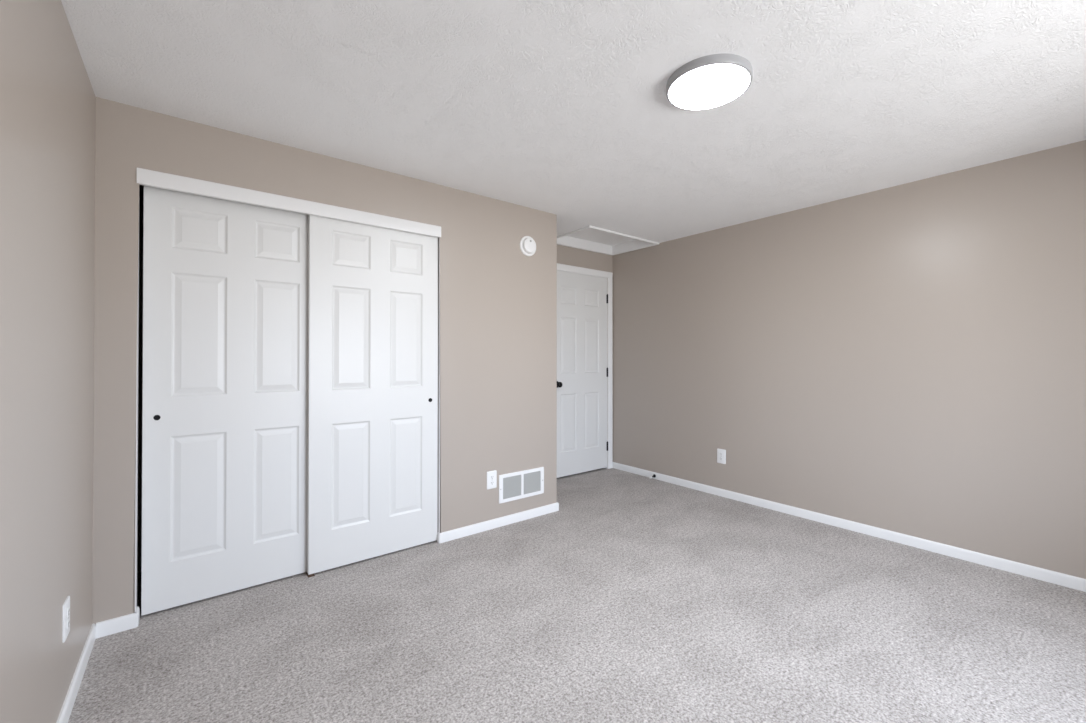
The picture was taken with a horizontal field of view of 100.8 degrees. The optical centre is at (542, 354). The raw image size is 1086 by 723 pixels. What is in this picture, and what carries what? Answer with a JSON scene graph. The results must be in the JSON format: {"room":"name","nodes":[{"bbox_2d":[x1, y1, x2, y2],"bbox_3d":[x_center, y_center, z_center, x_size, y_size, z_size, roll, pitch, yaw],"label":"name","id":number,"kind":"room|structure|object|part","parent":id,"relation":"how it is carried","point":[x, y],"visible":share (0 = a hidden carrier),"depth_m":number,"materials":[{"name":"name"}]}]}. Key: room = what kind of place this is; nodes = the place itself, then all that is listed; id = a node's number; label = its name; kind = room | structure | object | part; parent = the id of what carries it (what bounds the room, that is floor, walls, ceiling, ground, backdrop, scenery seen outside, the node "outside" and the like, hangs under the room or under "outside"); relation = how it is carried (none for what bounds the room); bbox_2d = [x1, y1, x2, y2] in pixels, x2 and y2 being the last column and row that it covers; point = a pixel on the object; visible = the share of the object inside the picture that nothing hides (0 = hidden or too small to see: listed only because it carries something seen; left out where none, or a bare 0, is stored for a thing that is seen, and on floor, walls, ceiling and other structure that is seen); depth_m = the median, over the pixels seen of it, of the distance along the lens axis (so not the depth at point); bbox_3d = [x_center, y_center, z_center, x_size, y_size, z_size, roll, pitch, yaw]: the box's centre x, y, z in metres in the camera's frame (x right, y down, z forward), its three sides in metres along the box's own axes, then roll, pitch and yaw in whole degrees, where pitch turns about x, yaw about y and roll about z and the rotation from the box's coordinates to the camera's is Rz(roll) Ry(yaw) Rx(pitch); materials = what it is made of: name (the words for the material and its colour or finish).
{"room":"empty bedroom","nodes":[
{"label":"empty bedroom","id":0,"kind":"room"},
{"bbox_2d":[0,0,95,722],"bbox_3d":[-1.192,0.046,0.906,0.120,2.286,6.140,0,0,-38],"label":"wall","id":1,"kind":"structure","parent":0,"point":[48,98],"depth_m":1.24,"materials":[{"name":"beige paint"}]},
{"bbox_2d":[62,596,69,642],"bbox_3d":[-1.563,0.868,1.475,0.008,0.122,0.078,0,0,-38],"label":"wall outlet","id":2,"kind":"object","parent":1,"relation":"attached to","point":[66,606],"visible":1,"depth_m":1.46,"materials":[{"name":"white plastic"}]},
{"bbox_2d":[56,623,95,722],"bbox_3d":[-0.603,1.155,0.258,0.012,0.062,4.162,0,0,-38],"label":"baseboard","id":3,"kind":"structure","parent":1,"relation":"attached to","point":[70,698],"depth_m":1.59,"materials":[{"name":"white"}]},
{"bbox_2d":[92,97,556,623],"bbox_3d":[-0.929,0.057,2.729,2.550,2.286,0.115,0,0,-38],"label":"wall","id":4,"kind":"structure","parent":0,"point":[498,302],"depth_m":2.76,"materials":[{"name":"beige paint"}]},
{"bbox_2d":[96,606,139,638],"bbox_3d":[-1.849,1.165,1.956,0.133,0.062,0.072,0,0,-38],"label":"baseboard","id":5,"kind":"structure","parent":4,"relation":"attached to","point":[130,621],"depth_m":1.93,"materials":[{"name":"white wood"}]},
{"bbox_2d":[141,185,308,615],"bbox_3d":[-1.536,0.200,2.284,0.746,1.974,0.036,0,0,-38],"label":"sliding closet door","id":6,"kind":"structure","parent":4,"relation":"in","point":[225,415],"depth_m":2.23,"materials":[{"name":"white paint"}]},
{"bbox_3d":[-1.780,0.292,2.071,0.025,0.025,0.003,0,0,-38],"label":"finger pull","id":7,"kind":"part","parent":6,"relation":"part of","materials":[{"name":"black metal"}]},
{"bbox_2d":[135,233,439,611],"bbox_3d":[-1.243,0.224,2.447,1.444,1.949,0.054,0,0,-38],"label":"trim","id":8,"kind":"structure","parent":4,"relation":"attached to","point":[138,233],"depth_m":2.01,"materials":[{"name":"white wood"}]},
{"bbox_2d":[137,168,440,237],"bbox_3d":[-1.226,-0.787,2.432,1.448,0.070,0.020,0,0,-38],"label":"trim","id":9,"kind":"structure","parent":4,"relation":"attached to","point":[146,177],"depth_m":2.30,"materials":[{"name":"white wood"}]},
{"bbox_2d":[307,215,437,574],"bbox_3d":[-0.978,0.202,2.667,0.746,1.974,0.036,0,0,-38],"label":"sliding closet door","id":10,"kind":"structure","parent":4,"relation":"in","point":[373,290],"depth_m":2.62,"materials":[{"name":"white paint"}]},
{"bbox_2d":[487,470,496,489],"bbox_3d":[-0.353,0.867,3.100,0.078,0.122,0.008,0,0,-38],"label":"wall outlet","id":11,"kind":"object","parent":4,"relation":"attached to","point":[491,475],"visible":1,"depth_m":3.10,"materials":[{"name":"white plastic"}]},
{"bbox_2d":[499,467,543,503],"bbox_3d":[-0.151,0.945,3.257,0.397,0.197,0.010,0,0,-38],"label":"air vent","id":12,"kind":"object","parent":4,"relation":"in","point":[526,483],"visible":1,"depth_m":3.25,"materials":[{"name":"white plastic"}]},
{"bbox_2d":[520,236,535,255],"bbox_3d":[-0.100,-0.795,3.288,0.147,0.147,0.041,0,0,-38],"label":"smoke detector","id":13,"kind":"object","parent":4,"relation":"attached to","point":[527,244],"visible":1,"depth_m":3.27,"materials":[{"name":"white plastic"}]},
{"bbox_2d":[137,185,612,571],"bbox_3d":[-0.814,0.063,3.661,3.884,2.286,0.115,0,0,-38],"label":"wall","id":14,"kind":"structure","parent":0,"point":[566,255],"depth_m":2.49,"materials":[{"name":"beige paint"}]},
{"bbox_2d":[557,271,607,477],"bbox_3d":[0.392,0.193,4.520,0.775,2.002,0.101,0,0,-38],"label":"door","id":15,"kind":"structure","parent":14,"relation":"in","point":[582,300],"depth_m":4.54,"materials":[{"name":"white paint"}]},
{"bbox_2d":[557,263,612,468],"bbox_3d":[0.348,0.168,4.568,0.909,2.088,0.128,0,0,-38],"label":"trim","id":16,"kind":"structure","parent":14,"relation":"attached to","point":[560,267],"depth_m":4.77,"materials":[{"name":"white wood"}]},
{"bbox_2d":[61,0,1085,242],"bbox_3d":[0.381,-1.134,2.152,4.124,0.090,6.140,0,0,-38],"label":"ceiling","id":17,"kind":"structure","parent":0,"point":[562,108],"depth_m":1.82,"materials":[{"name":"white paint"}]},
{"bbox_2d":[557,225,658,255],"bbox_3d":[0.567,-1.115,4.290,0.937,0.110,0.615,0,0,-38],"label":"attic hatch","id":18,"kind":"object","parent":17,"relation":"attached to","point":[589,238],"visible":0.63,"depth_m":4.49,"materials":[{"name":"white wood"}]},
{"bbox_3d":[0.567,-1.164,4.291,0.885,0.012,0.571,0,0,-38],"label":"hatch panel","id":19,"kind":"part","parent":18,"relation":"part of","materials":[{"name":"white"}]},
{"bbox_2d":[666,53,752,109],"bbox_3d":[0.658,-1.073,1.791,0.322,0.034,0.322,0,0,-38],"label":"ceiling light","id":20,"kind":"object","parent":17,"relation":"in","point":[714,80],"visible":1,"depth_m":1.75,"materials":[{"name":"grey plastic"}]},
{"bbox_2d":[68,468,1085,722],"bbox_3d":[0.380,1.247,2.138,4.124,0.100,6.140,0,0,-38],"label":"floor","id":21,"kind":"structure","parent":0,"point":[639,599],"depth_m":1.90,"materials":[{"name":"beige carpet"}]},
{"bbox_2d":[613,140,1085,578],"bbox_3d":[1.953,0.062,3.384,0.120,2.286,6.140,0,0,-38],"label":"wall","id":22,"kind":"structure","parent":0,"point":[908,358],"depth_m":2.90,"materials":[{"name":"beige paint"}]},
{"bbox_2d":[717,449,725,463],"bbox_3d":[1.518,0.870,3.826,0.008,0.122,0.078,0,0,-38],"label":"wall outlet","id":23,"kind":"object","parent":22,"relation":"attached to","point":[721,453],"visible":1,"depth_m":3.82,"materials":[{"name":"white plastic"}]},
{"bbox_2d":[613,462,1085,591],"bbox_3d":[2.234,1.172,2.913,0.012,0.062,4.823,0,0,-38],"label":"baseboard","id":24,"kind":"structure","parent":22,"relation":"attached to","point":[1069,581],"depth_m":2.90,"materials":[{"name":"white wood"}]},
{"bbox_3d":[-0.171,0.064,3.747,0.100,2.286,0.546,0,0,-38],"label":"wall","id":25,"kind":"structure","parent":0,"visible":0},
{"bbox_2d":[437,502,558,542],"bbox_3d":[-0.475,1.174,3.420,0.997,0.062,0.673,0,0,-38],"label":"baseboard","id":26,"kind":"structure","parent":25,"relation":"attached to","point":[461,532],"depth_m":3.11,"materials":[{"name":"white wood"}]}
]}

